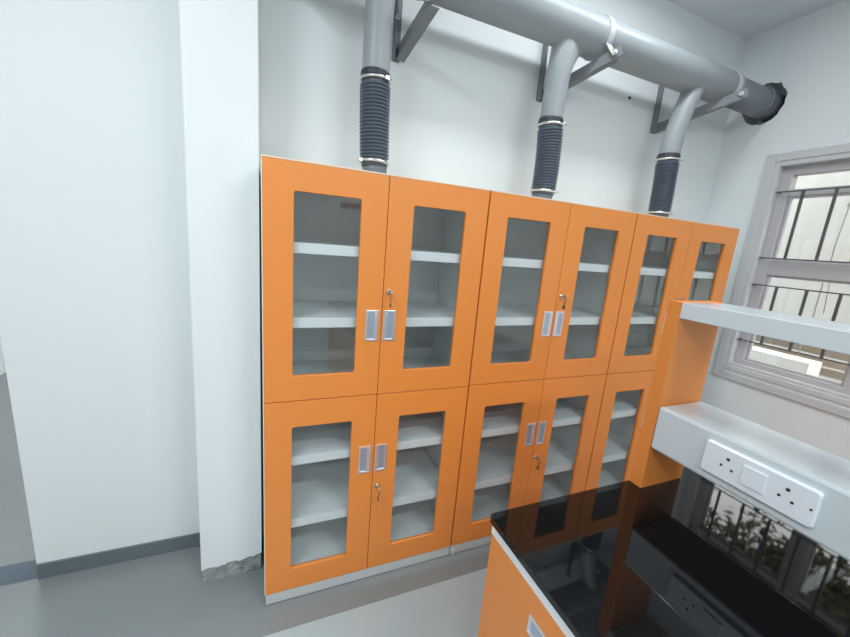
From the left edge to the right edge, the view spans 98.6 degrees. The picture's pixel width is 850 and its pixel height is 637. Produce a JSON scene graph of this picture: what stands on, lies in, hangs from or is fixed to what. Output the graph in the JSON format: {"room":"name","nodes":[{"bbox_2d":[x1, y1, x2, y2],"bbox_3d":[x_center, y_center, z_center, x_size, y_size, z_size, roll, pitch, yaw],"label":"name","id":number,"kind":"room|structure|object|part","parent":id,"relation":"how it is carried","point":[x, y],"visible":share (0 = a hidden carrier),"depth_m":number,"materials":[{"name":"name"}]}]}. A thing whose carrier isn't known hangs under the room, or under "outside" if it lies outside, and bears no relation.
{"room":"laboratory","nodes":[
{"label":"laboratory","id":0,"kind":"room"},
{"bbox_2d":[0,337,5,374],"bbox_3d":[-4.194,-1.018,3.357,0.200,3.170,5.620,0,13,-22],"label":"wall","id":1,"kind":"structure","parent":0,"point":[2,363],"depth_m":3.62,"materials":[{"name":"paint"}]},
{"bbox_2d":[0,372,35,565],"bbox_3d":[-2.122,0.583,4.597,6.470,0.120,5.632,0,13,-22],"label":"wall","id":2,"kind":"structure","parent":0,"point":[16,540],"depth_m":2.09,"materials":[{"name":"grey paint"}]},
{"bbox_2d":[179,0,262,570],"bbox_3d":[-0.817,-0.389,1.509,0.258,3.096,0.249,0,13,-22],"label":"wall pillar","id":3,"kind":"structure","parent":0,"point":[220,39],"depth_m":1.44,"materials":[{"name":"paint"}]},
{"bbox_2d":[202,552,261,582],"bbox_3d":[-0.946,1.094,1.817,0.244,0.200,0.244,0,13,-22],"label":"wall pillar","id":4,"kind":"structure","parent":0,"point":[251,563],"depth_m":1.72,"materials":[{"name":"concrete"}]},
{"bbox_2d":[0,532,490,636],"bbox_3d":[0.068,1.860,-0.685,6.470,0.122,5.851,0,13,-22],"label":"floor","id":5,"kind":"structure","parent":0,"point":[165,594],"depth_m":1.60,"materials":[{"name":"grey stone"}]},
{"bbox_2d":[261,154,489,604],"bbox_3d":[-0.283,0.311,1.757,0.898,1.854,0.473,0,13,-22],"label":"storage cabinet","id":6,"kind":"object","parent":5,"relation":"on","point":[371,280],"visible":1,"depth_m":1.64,"materials":[{"name":"orange wood"}]},
{"bbox_3d":[-0.453,0.764,1.589,0.445,0.895,0.018,0,13,-22],"label":"door","id":7,"kind":"part","parent":6,"relation":"part of","materials":[{"name":"orange laminate"}]},
{"bbox_3d":[-0.380,-0.111,1.408,0.445,0.892,0.018,0,13,-22],"label":"door","id":8,"kind":"part","parent":6,"relation":"part of","materials":[{"name":"orange laminate"}]},
{"bbox_2d":[360,448,366,471],"bbox_3d":[-0.269,0.625,1.621,0.039,0.116,0.002,0,13,-22],"label":"handle","id":9,"kind":"object","parent":6,"relation":"on","point":[363,451],"depth_m":1.62,"materials":[{"name":"silver metal"}]},
{"bbox_3d":[-0.268,0.626,1.619,0.053,0.130,0.006,0,13,-22],"label":"handle","id":10,"kind":"part","parent":6,"relation":"part of","materials":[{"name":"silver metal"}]},
{"bbox_2d":[291,448,438,527],"bbox_3d":[-0.339,0.852,1.899,0.865,0.039,0.393,0,13,-22],"label":"shelf","id":11,"kind":"object","parent":6,"relation":"attached to","point":[319,490],"depth_m":1.85,"materials":[{"name":"white"}]},
{"bbox_2d":[292,412,443,465],"bbox_3d":[-0.314,0.555,1.838,0.865,0.039,0.393,0,13,-22],"label":"shelf","id":12,"kind":"object","parent":6,"relation":"attached to","point":[331,441],"depth_m":1.74,"materials":[{"name":"white"}]},
{"bbox_3d":[-0.366,0.238,1.962,0.867,1.790,0.008,0,13,-22],"label":"panel","id":13,"kind":"part","parent":6,"relation":"part of","materials":[{"name":"white"}]},
{"bbox_2d":[367,312,374,338],"bbox_3d":[-0.219,0.029,1.498,0.039,0.114,0.002,0,13,-22],"label":"handle","id":14,"kind":"object","parent":6,"relation":"on","point":[370,315],"depth_m":1.50,"materials":[{"name":"silver metal"}]},
{"bbox_3d":[-0.218,0.029,1.496,0.053,0.128,0.006,0,13,-22],"label":"handle","id":15,"kind":"part","parent":6,"relation":"part of","materials":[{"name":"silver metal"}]},
{"bbox_2d":[293,301,454,327],"bbox_3d":[-0.265,-0.026,1.717,0.865,0.040,0.393,0,13,-22],"label":"shelf","id":16,"kind":"object","parent":6,"relation":"attached to","point":[306,314],"depth_m":1.63,"materials":[{"name":"white"}]},
{"bbox_2d":[357,66,391,173],"bbox_3d":[-0.217,-0.811,1.561,0.146,0.426,0.133,0,13,-22],"label":"hose","id":17,"kind":"object","parent":6,"relation":"attached to","point":[375,82],"visible":0.99,"depth_m":1.51,"materials":[{"name":"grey plastic"}]},
{"bbox_3d":[-0.214,-0.596,1.590,0.895,0.005,0.429,0,13,-22],"label":"panel","id":18,"kind":"part","parent":6,"relation":"part of","materials":[{"name":"beige"}]},
{"bbox_2d":[293,240,459,262],"bbox_3d":[-0.242,-0.306,1.659,0.865,0.040,0.393,0,13,-22],"label":"shelf","id":19,"kind":"object","parent":6,"relation":"attached to","point":[350,248],"depth_m":1.54,"materials":[{"name":"white wood"}]},
{"bbox_3d":[-0.200,0.625,1.647,0.053,0.130,0.006,0,13,-22],"label":"handle","id":20,"kind":"part","parent":6,"relation":"part of","materials":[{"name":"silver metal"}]},
{"bbox_3d":[-0.150,0.029,1.524,0.053,0.128,0.006,0,13,-22],"label":"handle","id":21,"kind":"part","parent":6,"relation":"part of","materials":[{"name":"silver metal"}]},
{"bbox_2d":[386,312,393,338],"bbox_3d":[-0.151,0.029,1.526,0.039,0.114,0.002,0,13,-22],"label":"handle","id":22,"kind":"object","parent":6,"relation":"on","point":[389,315],"depth_m":1.53,"materials":[{"name":"silver metal"}]},
{"bbox_3d":[-0.039,0.763,1.760,0.445,0.895,0.018,0,13,-22],"label":"door","id":23,"kind":"part","parent":6,"relation":"part of","materials":[{"name":"orange laminate"}]},
{"bbox_3d":[0.034,-0.112,1.579,0.445,0.892,0.018,0,13,-22],"label":"door","id":24,"kind":"part","parent":6,"relation":"part of","materials":[{"name":"orange laminate"}]},
{"bbox_3d":[0.117,0.279,1.948,0.014,1.794,0.412,0,13,-22],"label":"panel","id":25,"kind":"part","parent":6,"relation":"part of","materials":[{"name":"white"}]},
{"bbox_2d":[478,525,574,636],"bbox_3d":[0.882,1.054,1.172,1.348,0.830,0.524,0,13,-22],"label":"base cabinet","id":26,"kind":"object","parent":5,"relation":"on","point":[513,605],"visible":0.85,"depth_m":0.98,"materials":[{"name":"orange laminate"}]},
{"bbox_3d":[0.260,1.198,0.950,0.018,0.359,0.522,0,13,-22],"label":"drawer","id":27,"kind":"part","parent":26,"relation":"part of","materials":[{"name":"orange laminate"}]},
{"bbox_2d":[530,621,542,636],"bbox_3d":[0.286,0.775,0.860,0.002,0.039,0.113,0,13,-22],"label":"handle","id":28,"kind":"object","parent":26,"relation":"on","point":[536,630],"depth_m":0.89,"materials":[{"name":"silver metal"}]},
{"bbox_3d":[0.284,0.775,0.859,0.005,0.054,0.128,0,13,-22],"label":"handle","id":29,"kind":"part","parent":26,"relation":"part of","materials":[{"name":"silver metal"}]},
{"bbox_2d":[490,467,849,636],"bbox_3d":[1.251,0.832,0.285,1.367,0.020,2.323,0,13,-22],"label":"countertop","id":30,"kind":"structure","parent":26,"relation":"on","point":[685,556],"depth_m":0.94,"materials":[{"name":"black stone"}]},
{"bbox_2d":[630,300,849,560],"bbox_3d":[1.266,0.503,0.237,0.211,0.644,2.269,0,13,-22],"label":"rack","id":31,"kind":"object","parent":30,"relation":"on","point":[676,428],"visible":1,"depth_m":1.06,"materials":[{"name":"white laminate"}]},
{"bbox_3d":[0.850,0.260,1.241,0.210,0.644,0.042,0,13,-22],"label":"panel","id":32,"kind":"part","parent":31,"relation":"part of","materials":[{"name":"orange laminate"}]},
{"bbox_2d":[651,401,849,560],"bbox_3d":[1.258,0.594,0.256,0.211,0.148,2.184,0,13,-22],"label":"shelf","id":33,"kind":"object","parent":31,"relation":"attached to","point":[680,430],"depth_m":0.98,"materials":[{"name":"white laminate"}]},
{"bbox_2d":[700,439,824,527],"bbox_3d":[0.850,0.416,0.945,0.014,0.095,0.247,0,13,-22],"label":"power outlet","id":34,"kind":"object","parent":31,"relation":"attached to","point":[797,500],"visible":1,"depth_m":0.92,"materials":[{"name":"white plastic"}]},
{"bbox_2d":[739,465,767,494],"bbox_3d":[0.845,0.415,0.943,0.004,0.054,0.052,0,13,-22],"label":"switch","id":35,"kind":"object","parent":34,"relation":"attached to","point":[753,479],"depth_m":0.94,"materials":[{"name":"white plastic"}]},
{"bbox_2d":[679,303,849,354],"bbox_3d":[1.290,0.213,0.177,0.211,0.048,2.184,0,13,-22],"label":"shelf","id":36,"kind":"object","parent":31,"relation":"attached to","point":[834,336],"depth_m":0.93,"materials":[{"name":"white laminate"}]},
{"bbox_2d":[449,190,636,554],"bbox_3d":[0.550,0.309,2.102,0.895,1.854,0.473,0,13,-22],"label":"storage cabinet","id":37,"kind":"object","parent":5,"relation":"on","point":[553,272],"visible":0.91,"depth_m":1.97,"materials":[{"name":"orange wood"}]},
{"bbox_3d":[0.379,0.759,1.933,0.445,0.901,0.018,0,13,-22],"label":"door","id":38,"kind":"part","parent":37,"relation":"part of","materials":[{"name":"orange laminate"}]},
{"bbox_3d":[0.465,0.236,2.307,0.867,1.790,0.008,0,13,-22],"label":"panel","id":39,"kind":"part","parent":37,"relation":"part of","materials":[{"name":"white"}]},
{"bbox_3d":[0.452,-0.116,1.751,0.445,0.886,0.018,0,13,-22],"label":"door","id":40,"kind":"part","parent":37,"relation":"part of","materials":[{"name":"orange laminate"}]},
{"bbox_2d":[475,434,575,489],"bbox_3d":[0.493,0.850,2.243,0.865,0.039,0.393,0,13,-22],"label":"shelf","id":41,"kind":"object","parent":37,"relation":"attached to","point":[496,453],"depth_m":2.20,"materials":[{"name":"white"}]},
{"bbox_3d":[0.563,0.624,1.964,0.053,0.130,0.006,0,13,-22],"label":"handle","id":42,"kind":"part","parent":37,"relation":"part of","materials":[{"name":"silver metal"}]},
{"bbox_2d":[481,398,583,437],"bbox_3d":[0.518,0.553,2.182,0.865,0.039,0.393,0,13,-22],"label":"shelf","id":43,"kind":"object","parent":37,"relation":"attached to","point":[503,419],"depth_m":2.10,"materials":[{"name":"white"}]},
{"bbox_3d":[0.631,0.623,1.992,0.053,0.130,0.006,0,13,-22],"label":"handle","id":44,"kind":"part","parent":37,"relation":"part of","materials":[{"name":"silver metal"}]},
{"bbox_3d":[0.613,0.027,1.840,0.053,0.128,0.006,0,13,-22],"label":"handle","id":45,"kind":"part","parent":37,"relation":"part of","materials":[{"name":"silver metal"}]},
{"bbox_2d":[495,304,600,325],"bbox_3d":[0.566,-0.028,2.061,0.865,0.040,0.393,0,13,-22],"label":"shelf","id":46,"kind":"object","parent":37,"relation":"attached to","point":[507,314],"depth_m":1.98,"materials":[{"name":"white"}]},
{"bbox_2d":[530,115,566,198],"bbox_3d":[0.629,-0.806,1.896,0.142,0.418,0.133,0,13,-22],"label":"hose","id":47,"kind":"object","parent":37,"relation":"attached to","point":[549,139],"visible":0.98,"depth_m":1.85,"materials":[{"name":"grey plastic"}]},
{"bbox_2d":[502,256,610,272],"bbox_3d":[0.590,-0.308,2.003,0.865,0.040,0.393,0,13,-22],"label":"shelf","id":48,"kind":"object","parent":37,"relation":"attached to","point":[585,265],"depth_m":1.90,"materials":[{"name":"white wood"}]},
{"bbox_3d":[0.681,0.027,1.868,0.053,0.128,0.006,0,13,-22],"label":"handle","id":49,"kind":"part","parent":37,"relation":"part of","materials":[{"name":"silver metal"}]},
{"bbox_3d":[0.618,-0.598,1.935,0.895,0.005,0.429,0,13,-22],"label":"panel","id":50,"kind":"part","parent":37,"relation":"part of","materials":[{"name":"beige"}]},
{"bbox_3d":[0.793,0.758,2.104,0.445,0.901,0.018,0,13,-22],"label":"door","id":51,"kind":"part","parent":37,"relation":"part of","materials":[{"name":"orange laminate"}]},
{"bbox_3d":[0.948,0.277,2.293,0.014,1.794,0.412,0,13,-22],"label":"panel","id":52,"kind":"part","parent":37,"relation":"part of","materials":[{"name":"white"}]},
{"bbox_3d":[0.866,-0.117,1.923,0.445,0.886,0.018,0,13,-22],"label":"door","id":53,"kind":"part","parent":37,"relation":"part of","materials":[{"name":"orange laminate"}]},
{"bbox_2d":[584,213,739,490],"bbox_3d":[1.382,0.307,2.446,0.895,1.854,0.473,0,13,-22],"label":"storage cabinet","id":54,"kind":"object","parent":5,"relation":"on","point":[670,258],"visible":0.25,"depth_m":2.23,"materials":[{"name":"orange wood"}]},
{"bbox_2d":[602,417,635,462],"bbox_3d":[1.325,0.848,2.587,0.865,0.039,0.393,0,13,-22],"label":"shelf","id":55,"kind":"object","parent":54,"relation":"attached to","point":[620,432],"depth_m":2.54,"materials":[{"name":"white"}]},
{"bbox_3d":[1.211,0.757,2.277,0.445,0.901,0.018,0,13,-22],"label":"door","id":56,"kind":"part","parent":54,"relation":"part of","materials":[{"name":"orange laminate"}]},
{"bbox_2d":[611,389,641,418],"bbox_3d":[1.349,0.552,2.526,0.865,0.039,0.393,0,13,-22],"label":"shelf","id":57,"kind":"object","parent":54,"relation":"attached to","point":[626,403],"depth_m":2.38,"materials":[{"name":"white"}]},
{"bbox_3d":[1.297,0.234,2.651,0.867,1.790,0.008,0,13,-22],"label":"panel","id":58,"kind":"part","parent":54,"relation":"part of","materials":[{"name":"white"}]},
{"bbox_2d":[630,306,659,323],"bbox_3d":[1.398,-0.030,2.405,0.865,0.040,0.393,0,13,-22],"label":"shelf","id":59,"kind":"object","parent":54,"relation":"attached to","point":[640,314],"depth_m":2.24,"materials":[{"name":"white"}]},
{"bbox_3d":[1.284,-0.118,2.095,0.445,0.886,0.018,0,13,-22],"label":"door","id":60,"kind":"part","parent":54,"relation":"part of","materials":[{"name":"orange laminate"}]},
{"bbox_2d":[647,152,683,216],"bbox_3d":[1.458,-0.794,2.240,0.146,0.390,0.133,0,13,-22],"label":"hose","id":61,"kind":"object","parent":54,"relation":"on","point":[666,168],"visible":1,"depth_m":2.20,"materials":[{"name":"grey plastic"}]},
{"bbox_3d":[1.780,0.275,2.637,0.014,1.794,0.412,0,13,-22],"label":"panel","id":62,"kind":"part","parent":54,"relation":"part of","materials":[{"name":"white"}]},
{"bbox_2d":[640,266,715,278],"bbox_3d":[1.421,-0.310,2.347,0.865,0.040,0.393,0,13,-22],"label":"shelf","id":63,"kind":"object","parent":54,"relation":"attached to","point":[699,273],"depth_m":2.25,"materials":[{"name":"white"}]},
{"bbox_3d":[1.449,-0.600,2.279,0.895,0.005,0.429,0,13,-22],"label":"panel","id":64,"kind":"part","parent":54,"relation":"part of","materials":[{"name":"beige"}]},
{"bbox_3d":[1.697,-0.119,2.267,0.445,0.886,0.018,0,13,-22],"label":"door","id":65,"kind":"part","parent":54,"relation":"part of","materials":[{"name":"orange laminate"}]},
{"bbox_2d":[0,0,745,563],"bbox_3d":[0.313,-0.400,2.187,4.210,3.170,0.130,0,13,-22],"label":"wall","id":66,"kind":"structure","parent":0,"point":[96,321],"depth_m":1.59,"materials":[{"name":"paint"}]},
{"bbox_2d":[0,560,37,585],"bbox_3d":[-2.165,1.212,1.542,2.150,0.122,0.120,0,13,-22],"label":"trim","id":67,"kind":"structure","parent":66,"relation":"attached to","point":[23,571],"depth_m":1.66,"materials":[{"name":"paint"}]},
{"bbox_2d":[36,532,199,578],"bbox_3d":[-1.417,1.130,1.762,0.676,0.072,0.010,0,13,-22],"label":"baseboard","id":68,"kind":"structure","parent":66,"relation":"attached to","point":[88,561],"depth_m":1.74,"materials":[{"name":"grey paint"}]},
{"bbox_2d":[392,0,439,62],"bbox_3d":[-0.036,-1.346,1.540,0.065,0.352,0.368,-2,13,-28],"label":"bracket","id":69,"kind":"object","parent":66,"relation":"attached to","point":[401,50],"visible":1,"depth_m":1.61,"materials":[{"name":"grey metal"}]},
{"bbox_3d":[-0.119,-1.377,1.676,0.036,0.345,0.040,0,13,-22],"label":"wall plate","id":70,"kind":"part","parent":69,"relation":"part of","materials":[{"name":"grey paint"}]},
{"bbox_2d":[536,15,622,101],"bbox_3d":[0.820,-1.352,1.912,0.417,0.352,0.119,14,15,37],"label":"bracket","id":71,"kind":"object","parent":66,"relation":"attached to","point":[609,58],"visible":0.62,"depth_m":1.87,"materials":[{"name":"grey metal"}]},
{"bbox_3d":[0.655,-1.360,2.001,0.036,0.305,0.040,0,13,-22],"label":"wall plate","id":72,"kind":"part","parent":71,"relation":"part of","materials":[{"name":"grey paint"}]},
{"bbox_2d":[362,0,785,153],"bbox_3d":[0.947,-1.242,1.927,3.136,0.554,0.192,0,13,-22],"label":"duct","id":73,"kind":"object","parent":71,"relation":"attached to","point":[572,30],"visible":0.89,"depth_m":1.79,"materials":[{"name":"grey plastic"}]},
{"bbox_3d":[0.809,-1.271,1.915,0.407,0.188,0.042,14,15,38],"label":"arm","id":74,"kind":"part","parent":71,"relation":"part of","materials":[{"name":"grey paint"}]},
{"bbox_2d":[650,70,748,133],"bbox_3d":[1.726,-1.359,2.310,0.471,0.352,0.185,11,13,28],"label":"bracket","id":75,"kind":"object","parent":66,"relation":"attached to","point":[735,97],"visible":0.63,"depth_m":2.25,"materials":[{"name":"grey metal"}]},
{"bbox_3d":[1.510,-1.359,2.356,0.036,0.300,0.040,0,13,-22],"label":"wall plate","id":76,"kind":"part","parent":75,"relation":"part of","materials":[{"name":"grey paint"}]},
{"bbox_3d":[1.703,-1.286,2.281,0.459,0.214,0.042,11,13,29],"label":"arm","id":77,"kind":"part","parent":75,"relation":"part of","materials":[{"name":"grey paint"}]},
{"bbox_2d":[378,446,384,468],"bbox_3d":[-0.201,0.625,1.649,0.039,0.116,0.002,0,13,-22],"label":"handle","id":78,"kind":"object","parent":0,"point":[381,449],"depth_m":1.65,"materials":[{"name":"silver metal"}]},
{"bbox_2d":[526,425,532,443],"bbox_3d":[0.563,0.623,1.966,0.039,0.116,0.002,0,13,-22],"label":"handle","id":79,"kind":"object","parent":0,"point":[529,428],"depth_m":1.96,"materials":[{"name":"silver metal"}]},
{"bbox_2d":[538,423,544,441],"bbox_3d":[0.630,0.623,1.994,0.039,0.116,0.002,0,13,-22],"label":"handle","id":80,"kind":"object","parent":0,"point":[541,426],"depth_m":1.99,"materials":[{"name":"silver metal"}]},
{"bbox_2d":[543,313,549,334],"bbox_3d":[0.612,0.027,1.842,0.039,0.114,0.002,0,13,-22],"label":"handle","id":81,"kind":"object","parent":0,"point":[546,316],"depth_m":1.84,"materials":[{"name":"silver metal"}]},
{"bbox_2d":[555,313,562,333],"bbox_3d":[0.680,0.027,1.870,0.039,0.114,0.002,0,13,-22],"label":"handle","id":82,"kind":"object","parent":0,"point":[558,316],"depth_m":1.87,"materials":[{"name":"silver metal"}]},
{"bbox_2d":[667,0,841,38],"bbox_3d":[-0.684,-1.989,1.372,6.670,0.100,11.800,0,13,-22],"label":"ceiling","id":83,"kind":"structure","parent":0,"point":[746,19],"depth_m":2.26,"materials":[{"name":"white paint"}]},
{"bbox_2d":[684,0,849,466],"bbox_3d":[3.259,0.234,0.316,0.200,3.170,5.980,0,13,-22],"label":"wall","id":84,"kind":"structure","parent":0,"point":[805,59],"depth_m":2.35,"materials":[{"name":"paint"}]},
{"bbox_2d":[712,143,849,418],"bbox_3d":[2.514,-0.184,1.980,0.133,1.528,1.356,0,13,-22],"label":"window","id":85,"kind":"structure","parent":84,"relation":"in","point":[771,212],"depth_m":2.40,"materials":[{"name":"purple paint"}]},
{"bbox_3d":[2.469,0.469,2.120,0.112,0.052,1.200,0,13,-22],"label":"sill","id":86,"kind":"part","parent":85,"relation":"part of","materials":[{"name":"grey metal"}]},
{"bbox_2d":[738,336,849,365],"bbox_3d":[2.342,0.179,2.337,0.049,0.061,0.553,0,13,-22],"label":"window grille","id":87,"kind":"object","parent":85,"relation":"attached to","point":[762,337],"depth_m":2.32,"materials":[{"name":"grey metal"}]},
{"bbox_3d":[2.434,0.271,2.065,0.006,0.008,1.154,0,13,-22],"label":"rail","id":88,"kind":"part","parent":87,"relation":"part of","materials":[{"name":"grey metal"}]},
{"bbox_3d":[2.407,0.053,2.321,0.024,0.603,0.500,0,13,-22],"label":"sash","id":89,"kind":"part","parent":85,"relation":"part of","materials":[{"name":"purple paint"}]},
{"bbox_2d":[752,283,849,320],"bbox_3d":[2.348,-0.109,2.320,0.049,0.164,0.469,0,13,-22],"label":"window grille","id":90,"kind":"object","parent":85,"relation":"attached to","point":[840,296],"depth_m":2.26,"materials":[{"name":"grey metal"}]},
{"bbox_3d":[2.466,-0.110,1.986,0.006,0.008,1.154,0,13,-22],"label":"rail","id":91,"kind":"part","parent":90,"relation":"part of","materials":[{"name":"grey metal"}]},
{"bbox_2d":[759,186,849,262],"bbox_3d":[2.379,-0.570,2.243,0.049,0.430,0.429,0,13,-22],"label":"window grille","id":92,"kind":"object","parent":85,"relation":"attached to","point":[818,252],"depth_m":2.21,"materials":[{"name":"grey metal"}]},
{"bbox_3d":[2.481,-0.285,1.950,0.006,0.008,1.154,0,13,-22],"label":"rail","id":93,"kind":"part","parent":92,"relation":"part of","materials":[{"name":"grey metal"}]},
{"bbox_3d":[2.515,-0.697,1.865,0.006,0.008,1.154,0,13,-22],"label":"rail","id":94,"kind":"part","parent":92,"relation":"part of","materials":[{"name":"grey metal"}]},
{"bbox_3d":[2.457,-0.540,2.198,0.024,0.408,0.500,0,13,-22],"label":"sash","id":95,"kind":"part","parent":85,"relation":"part of","materials":[{"name":"purple paint"}]},
{"label":"outside","id":96,"kind":"structure","parent":0,"visible":0},
{"bbox_3d":[7.616,1.901,4.089,10.730,0.100,16.000,0,13,-22],"label":"ground","id":97,"kind":"structure","parent":96,"visible":0},
{"bbox_2d":[750,346,821,375],"bbox_3d":[2.555,0.944,2.911,0.180,1.420,0.525,0,13,-22],"label":"block","id":98,"kind":"object","parent":97,"relation":"on","point":[808,366],"visible":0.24,"depth_m":2.62,"materials":[{"name":"white concrete"}]},
{"bbox_2d":[753,335,849,380],"bbox_3d":[3.359,1.079,2.237,0.090,1.560,4.200,0,13,-22],"label":"rail","id":99,"kind":"object","parent":97,"relation":"on","point":[825,372],"visible":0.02,"depth_m":2.83,"materials":[{"name":"grey metal"}]},
{"bbox_2d":[754,171,849,382],"bbox_3d":[4.669,0.030,3.524,0.200,3.300,14.000,0,13,-22],"label":"wall","id":100,"kind":"structure","parent":97,"relation":"on","point":[813,213],"depth_m":4.05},
{"bbox_2d":[796,202,849,355],"bbox_3d":[2.816,0.252,2.695,0.029,2.900,0.117,0,13,-22],"label":"stem","id":101,"kind":"object","parent":97,"relation":"on","point":[848,205],"visible":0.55,"depth_m":2.58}
]}

